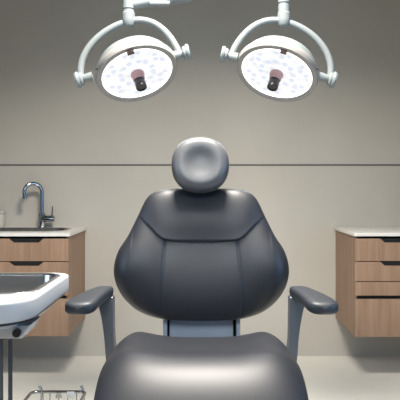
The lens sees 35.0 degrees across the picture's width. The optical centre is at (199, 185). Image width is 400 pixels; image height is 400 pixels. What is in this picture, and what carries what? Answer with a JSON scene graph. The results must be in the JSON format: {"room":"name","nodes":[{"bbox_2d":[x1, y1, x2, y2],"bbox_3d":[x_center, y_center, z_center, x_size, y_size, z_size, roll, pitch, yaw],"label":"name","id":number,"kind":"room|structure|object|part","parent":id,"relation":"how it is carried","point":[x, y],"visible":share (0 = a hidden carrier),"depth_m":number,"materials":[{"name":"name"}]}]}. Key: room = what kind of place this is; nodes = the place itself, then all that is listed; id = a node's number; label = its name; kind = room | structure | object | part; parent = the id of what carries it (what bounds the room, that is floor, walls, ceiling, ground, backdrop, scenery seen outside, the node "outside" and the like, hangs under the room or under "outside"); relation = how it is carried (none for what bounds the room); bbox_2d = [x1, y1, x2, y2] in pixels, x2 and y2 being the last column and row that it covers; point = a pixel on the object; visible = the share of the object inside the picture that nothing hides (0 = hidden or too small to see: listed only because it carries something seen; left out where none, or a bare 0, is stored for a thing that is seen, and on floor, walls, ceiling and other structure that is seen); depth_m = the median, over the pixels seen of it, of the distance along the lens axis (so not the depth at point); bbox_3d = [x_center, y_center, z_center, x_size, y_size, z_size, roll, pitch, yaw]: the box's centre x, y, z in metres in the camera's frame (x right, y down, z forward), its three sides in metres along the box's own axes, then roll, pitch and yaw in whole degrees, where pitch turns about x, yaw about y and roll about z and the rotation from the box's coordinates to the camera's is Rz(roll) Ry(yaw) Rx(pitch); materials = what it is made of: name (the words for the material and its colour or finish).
{"room":"dental clinic","nodes":[
{"label":"dental clinic","id":0,"kind":"room"},
{"bbox_2d":[0,0,399,355],"bbox_3d":[0.000,-0.295,4.450,5.400,2.950,0.100,0,0,0],"label":"wall","id":1,"kind":"structure","parent":0,"point":[45,118],"depth_m":4.40,"materials":[{"name":"paint"}]},
{"bbox_2d":[0,231,84,335],"bbox_3d":[-1.312,0.609,4.119,1.030,0.610,0.557,0,0,0],"label":"lower cabinet","id":2,"kind":"object","parent":1,"relation":"attached to","point":[18,254],"visible":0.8,"depth_m":3.84,"materials":[{"name":"brown wood"}]},
{"bbox_3d":[-1.054,0.477,3.861,0.210,0.031,0.005,0,0,0],"label":"finger pull","id":3,"kind":"part","parent":2,"relation":"part of","materials":[{"name":"black"}]},
{"bbox_3d":[-1.054,0.335,3.861,0.210,0.031,0.005,0,0,0],"label":"finger pull","id":4,"kind":"part","parent":2,"relation":"part of","materials":[{"name":"black metal"}]},
{"bbox_3d":[-1.054,0.519,3.849,0.514,0.118,0.019,0,0,0],"label":"drawer","id":5,"kind":"part","parent":2,"relation":"part of","materials":[{"name":"brown wood"}]},
{"bbox_3d":[-1.054,0.387,3.849,0.514,0.137,0.019,0,0,0],"label":"drawer","id":6,"kind":"part","parent":2,"relation":"part of","materials":[{"name":"brown wood"}]},
{"bbox_2d":[0,227,86,235],"bbox_3d":[-1.307,0.293,4.114,1.040,0.021,0.571,0,0,0],"label":"countertop","id":7,"kind":"structure","parent":2,"relation":"on","point":[74,230],"depth_m":3.83,"materials":[{"name":"white stone"}]},
{"bbox_2d":[0,211,5,226],"bbox_3d":[-1.407,0.227,4.353,0.129,0.112,0.061,0,0,0],"label":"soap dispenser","id":8,"kind":"object","parent":7,"relation":"on","point":[2,215],"visible":0.91,"depth_m":4.33,"materials":[{"name":"beige plastic"}]},
{"bbox_2d":[0,227,71,231],"bbox_3d":[-1.231,0.295,4.110,0.770,0.032,0.352,0,0,0],"label":"sink","id":9,"kind":"object","parent":7,"relation":"in","point":[2,229],"visible":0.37,"depth_m":4.26,"materials":[{"name":"silver metal"}]},
{"bbox_2d":[22,182,54,226],"bbox_3d":[-1.098,0.127,4.317,0.215,0.313,0.077,0,0,-12],"label":"tap","id":10,"kind":"object","parent":7,"relation":"on","point":[43,218],"visible":0.98,"depth_m":4.31,"materials":[{"name":"silver metal"}]},
{"bbox_3d":[-1.132,0.082,4.304,0.148,0.223,0.026,0,0,-31],"label":"spout","id":11,"kind":"part","parent":10,"relation":"part of","materials":[{"name":"silver metal"}]},
{"bbox_3d":[-1.054,0.796,3.849,0.514,0.226,0.019,0,0,0],"label":"drawer","id":12,"kind":"part","parent":2,"relation":"part of","materials":[{"name":"brown wood"}]},
{"bbox_3d":[-0.806,0.609,4.128,0.018,0.610,0.537,0,0,0],"label":"panel","id":13,"kind":"part","parent":2,"relation":"part of","materials":[{"name":"brown wood"}]},
{"bbox_2d":[0,164,399,165],"bbox_3d":[0.000,-0.146,4.399,5.400,0.011,0.005,0,0,0],"label":"trim","id":14,"kind":"structure","parent":1,"relation":"attached to","point":[0,164],"depth_m":4.40,"materials":[{"name":"grey"}]},
{"bbox_2d":[336,230,399,336],"bbox_3d":[1.455,0.609,4.119,1.030,0.610,0.557,0,0,0],"label":"lower cabinet","id":15,"kind":"object","parent":1,"relation":"attached to","point":[367,267],"visible":0.97,"depth_m":3.84,"materials":[{"name":"brown wood"}]},
{"bbox_3d":[0.949,0.609,4.128,0.018,0.610,0.537,0,0,0],"label":"panel","id":16,"kind":"part","parent":15,"relation":"part of","materials":[{"name":"brown wood"}]},
{"bbox_2d":[334,227,399,235],"bbox_3d":[1.450,0.293,4.114,1.040,0.021,0.571,0,0,0],"label":"countertop","id":17,"kind":"structure","parent":15,"relation":"on","point":[354,231],"depth_m":4.03,"materials":[{"name":"white stone"}]},
{"bbox_3d":[1.197,0.800,3.849,0.514,0.229,0.019,0,0,0],"label":"drawer","id":18,"kind":"part","parent":15,"relation":"part of","materials":[{"name":"brown wood"}]},
{"bbox_3d":[1.197,0.623,3.849,0.514,0.082,0.019,0,0,0],"label":"drawer","id":19,"kind":"part","parent":15,"relation":"part of","materials":[{"name":"brown wood"}]},
{"bbox_3d":[1.197,0.518,3.849,0.514,0.118,0.019,0,0,0],"label":"drawer","id":20,"kind":"part","parent":15,"relation":"part of","materials":[{"name":"brown wood"}]},
{"bbox_3d":[1.197,0.386,3.849,0.514,0.136,0.019,0,0,0],"label":"drawer","id":21,"kind":"part","parent":15,"relation":"part of","materials":[{"name":"brown wood"}]},
{"bbox_3d":[1.197,0.476,3.861,0.210,0.031,0.005,0,0,0],"label":"finger pull","id":22,"kind":"part","parent":15,"relation":"part of","materials":[{"name":"black"}]},
{"bbox_3d":[1.197,0.335,3.861,0.210,0.031,0.005,0,0,0],"label":"finger pull","id":23,"kind":"part","parent":15,"relation":"part of","materials":[{"name":"black metal"}]},
{"bbox_2d":[3,356,399,399],"bbox_3d":[0.000,1.230,1.450,5.400,0.100,6.100,0,0,0],"label":"floor","id":24,"kind":"structure","parent":0,"point":[325,377],"depth_m":3.93,"materials":[{"name":"plastic"}]},
{"bbox_2d":[0,273,68,399],"bbox_3d":[-0.717,0.728,1.778,0.606,0.904,0.555,0,0,0],"label":"cart","id":25,"kind":"object","parent":24,"relation":"on","point":[24,297],"visible":1,"depth_m":1.69,"materials":[{"name":"grey plastic"}]},
{"bbox_3d":[-0.529,0.784,1.690,0.016,0.768,0.012,0,0,0],"label":"leg","id":26,"kind":"part","parent":25,"relation":"part of","materials":[{"name":"grey paint"}]},
{"bbox_3d":[-0.541,0.784,1.810,0.012,0.768,0.012,0,0,0],"label":"leg","id":27,"kind":"part","parent":25,"relation":"part of","materials":[{"name":"grey paint"}]},
{"bbox_3d":[-0.463,0.372,1.611,0.021,0.021,0.027,0,0,0],"label":"knob","id":28,"kind":"part","parent":25,"relation":"part of","materials":[{"name":"black plastic"}]},
{"bbox_2d":[0,273,59,315],"bbox_3d":[-0.699,0.329,1.825,0.536,0.106,0.384,0,0,0],"label":"tray","id":29,"kind":"object","parent":25,"relation":"in","point":[11,284],"depth_m":2.00,"materials":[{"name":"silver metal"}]},
{"bbox_2d":[24,385,86,399],"bbox_3d":[-0.723,1.101,3.098,0.292,0.159,0.320,0,0,0],"label":"wire rack","id":30,"kind":"object","parent":24,"relation":"on","point":[70,393],"visible":1,"depth_m":3.24,"materials":[{"name":"silver metal"}]},
{"bbox_3d":[-0.815,1.101,3.249,0.029,0.159,0.016,0,0,21],"label":"post","id":31,"kind":"part","parent":30,"relation":"part of","materials":[{"name":"silver metal"}]},
{"bbox_3d":[-0.723,1.055,3.100,0.292,0.016,0.316,0,0,0],"label":"rail","id":32,"kind":"part","parent":30,"relation":"part of","materials":[{"name":"silver metal"}]},
{"bbox_2d":[65,137,338,399],"bbox_3d":[0.005,0.502,1.952,0.822,1.356,0.997,0,0,0],"label":"dental chair","id":33,"kind":"object","parent":24,"relation":"on","point":[200,257],"visible":1,"depth_m":2.21,"materials":[{"name":"black leather"}]},
{"bbox_3d":[-0.348,0.362,2.038,0.093,0.044,0.329,0,0,5],"label":"armrest","id":34,"kind":"part","parent":33,"relation":"part of","materials":[{"name":"black leather"}]},
{"bbox_3d":[-0.125,0.520,2.300,0.014,0.320,0.060,0,0,0],"label":"rail","id":35,"kind":"part","parent":33,"relation":"part of","materials":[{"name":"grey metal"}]},
{"bbox_3d":[0.005,0.520,2.300,0.231,0.320,0.024,0,0,0],"label":"plate","id":36,"kind":"part","parent":33,"relation":"part of","materials":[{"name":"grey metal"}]},
{"bbox_3d":[0.003,0.628,1.817,0.571,0.328,0.729,0,0,0],"label":"seat","id":37,"kind":"part","parent":33,"relation":"part of","materials":[{"name":"black leather"}]},
{"bbox_3d":[0.005,0.246,2.293,0.630,0.473,0.174,0,0,0],"label":"backrest","id":38,"kind":"part","parent":33,"relation":"part of","materials":[{"name":"black leather"}]},
{"bbox_3d":[0.137,0.520,2.300,0.014,0.320,0.060,0,0,0],"label":"rail","id":39,"kind":"part","parent":33,"relation":"part of","materials":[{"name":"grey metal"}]},
{"bbox_3d":[0.358,0.362,2.038,0.093,0.044,0.329,0,0,-5],"label":"armrest","id":40,"kind":"part","parent":33,"relation":"part of","materials":[{"name":"grey plastic"}]},
{"bbox_3d":[0.000,-1.820,1.450,5.400,0.100,6.100,0,0,0],"label":"ceiling","id":41,"kind":"structure","parent":0,"visible":0},
{"bbox_2d":[74,0,194,101],"bbox_3d":[-0.268,-1.079,2.818,0.532,1.381,0.326,0,0,-32],"label":"lamp","id":42,"kind":"object","parent":41,"relation":"hanging from","point":[132,68],"visible":1,"depth_m":2.79,"materials":[{"name":"white metal"}]},
{"bbox_3d":[-0.532,-0.467,2.800,0.045,0.074,0.076,0,0,0],"label":"pivot knob","id":43,"kind":"part","parent":42,"relation":"part of","materials":[{"name":"white plastic"}]},
{"bbox_3d":[-0.501,-0.480,2.800,0.065,0.051,0.044,0,0,0],"label":"pivot arm","id":44,"kind":"part","parent":42,"relation":"part of","materials":[{"name":"grey ceramic"}]},
{"bbox_3d":[-0.318,-0.820,2.820,0.053,0.116,0.053,0,0,0],"label":"drop post","id":45,"kind":"part","parent":42,"relation":"part of","materials":[{"name":"white metal"}]},
{"bbox_3d":[-0.277,-0.497,2.802,0.278,0.162,0.254,0,0,0],"label":"glass","id":46,"kind":"part","parent":42,"relation":"part of","materials":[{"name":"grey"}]},
{"bbox_3d":[-0.261,-0.447,2.773,0.049,0.065,0.064,0,0,-35],"label":"handle","id":47,"kind":"part","parent":42,"relation":"part of","materials":[{"name":"black plastic"}]},
{"bbox_3d":[-0.179,-0.811,2.825,0.093,0.017,0.050,0,0,0],"label":"arm","id":48,"kind":"part","parent":42,"relation":"part of","materials":[{"name":"grey ceramic"}]},
{"bbox_3d":[-0.176,-0.836,2.840,0.293,0.104,0.080,0,0,0],"label":"spring arm","id":49,"kind":"part","parent":42,"relation":"part of","materials":[{"name":"white metal"}]},
{"bbox_3d":[-0.090,-0.578,2.800,0.065,0.051,0.044,0,0,0],"label":"pivot arm","id":50,"kind":"part","parent":42,"relation":"part of","materials":[{"name":"grey ceramic"}]},
{"bbox_3d":[-0.059,-0.590,2.800,0.045,0.074,0.076,0,0,0],"label":"pivot knob","id":51,"kind":"part","parent":42,"relation":"part of","materials":[{"name":"grey ceramic"}]},
{"bbox_2d":[219,0,337,101],"bbox_3d":[0.348,-1.079,2.807,0.477,1.381,0.326,0,0,29],"label":"lamp","id":52,"kind":"object","parent":41,"relation":"hanging from","point":[275,68],"visible":1,"depth_m":2.79,"materials":[{"name":"white metal"}]},
{"bbox_3d":[0.106,-0.581,2.800,0.044,0.074,0.076,0,0,0],"label":"pivot knob","id":53,"kind":"part","parent":52,"relation":"part of","materials":[{"name":"grey ceramic"}]},
{"bbox_3d":[0.137,-0.570,2.800,0.064,0.050,0.044,0,0,0],"label":"pivot arm","id":54,"kind":"part","parent":52,"relation":"part of","materials":[{"name":"grey ceramic"}]},
{"bbox_3d":[0.322,-0.447,2.773,0.049,0.065,0.064,0,0,36],"label":"handle","id":55,"kind":"part","parent":52,"relation":"part of","materials":[{"name":"black plastic"}]},
{"bbox_3d":[0.339,-0.497,2.802,0.277,0.163,0.255,0,0,0],"label":"glass","id":56,"kind":"part","parent":52,"relation":"part of","materials":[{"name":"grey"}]},
{"bbox_3d":[0.374,-0.882,2.820,0.053,0.241,0.053,0,0,0],"label":"drop post","id":57,"kind":"part","parent":52,"relation":"part of","materials":[{"name":"grey ceramic"}]},
{"bbox_3d":[0.552,-0.479,2.800,0.064,0.050,0.044,0,0,0],"label":"pivot arm","id":58,"kind":"part","parent":52,"relation":"part of","materials":[{"name":"grey ceramic"}]},
{"bbox_3d":[0.583,-0.468,2.800,0.044,0.074,0.076,0,0,0],"label":"pivot knob","id":59,"kind":"part","parent":52,"relation":"part of","materials":[{"name":"white plastic"}]}
]}

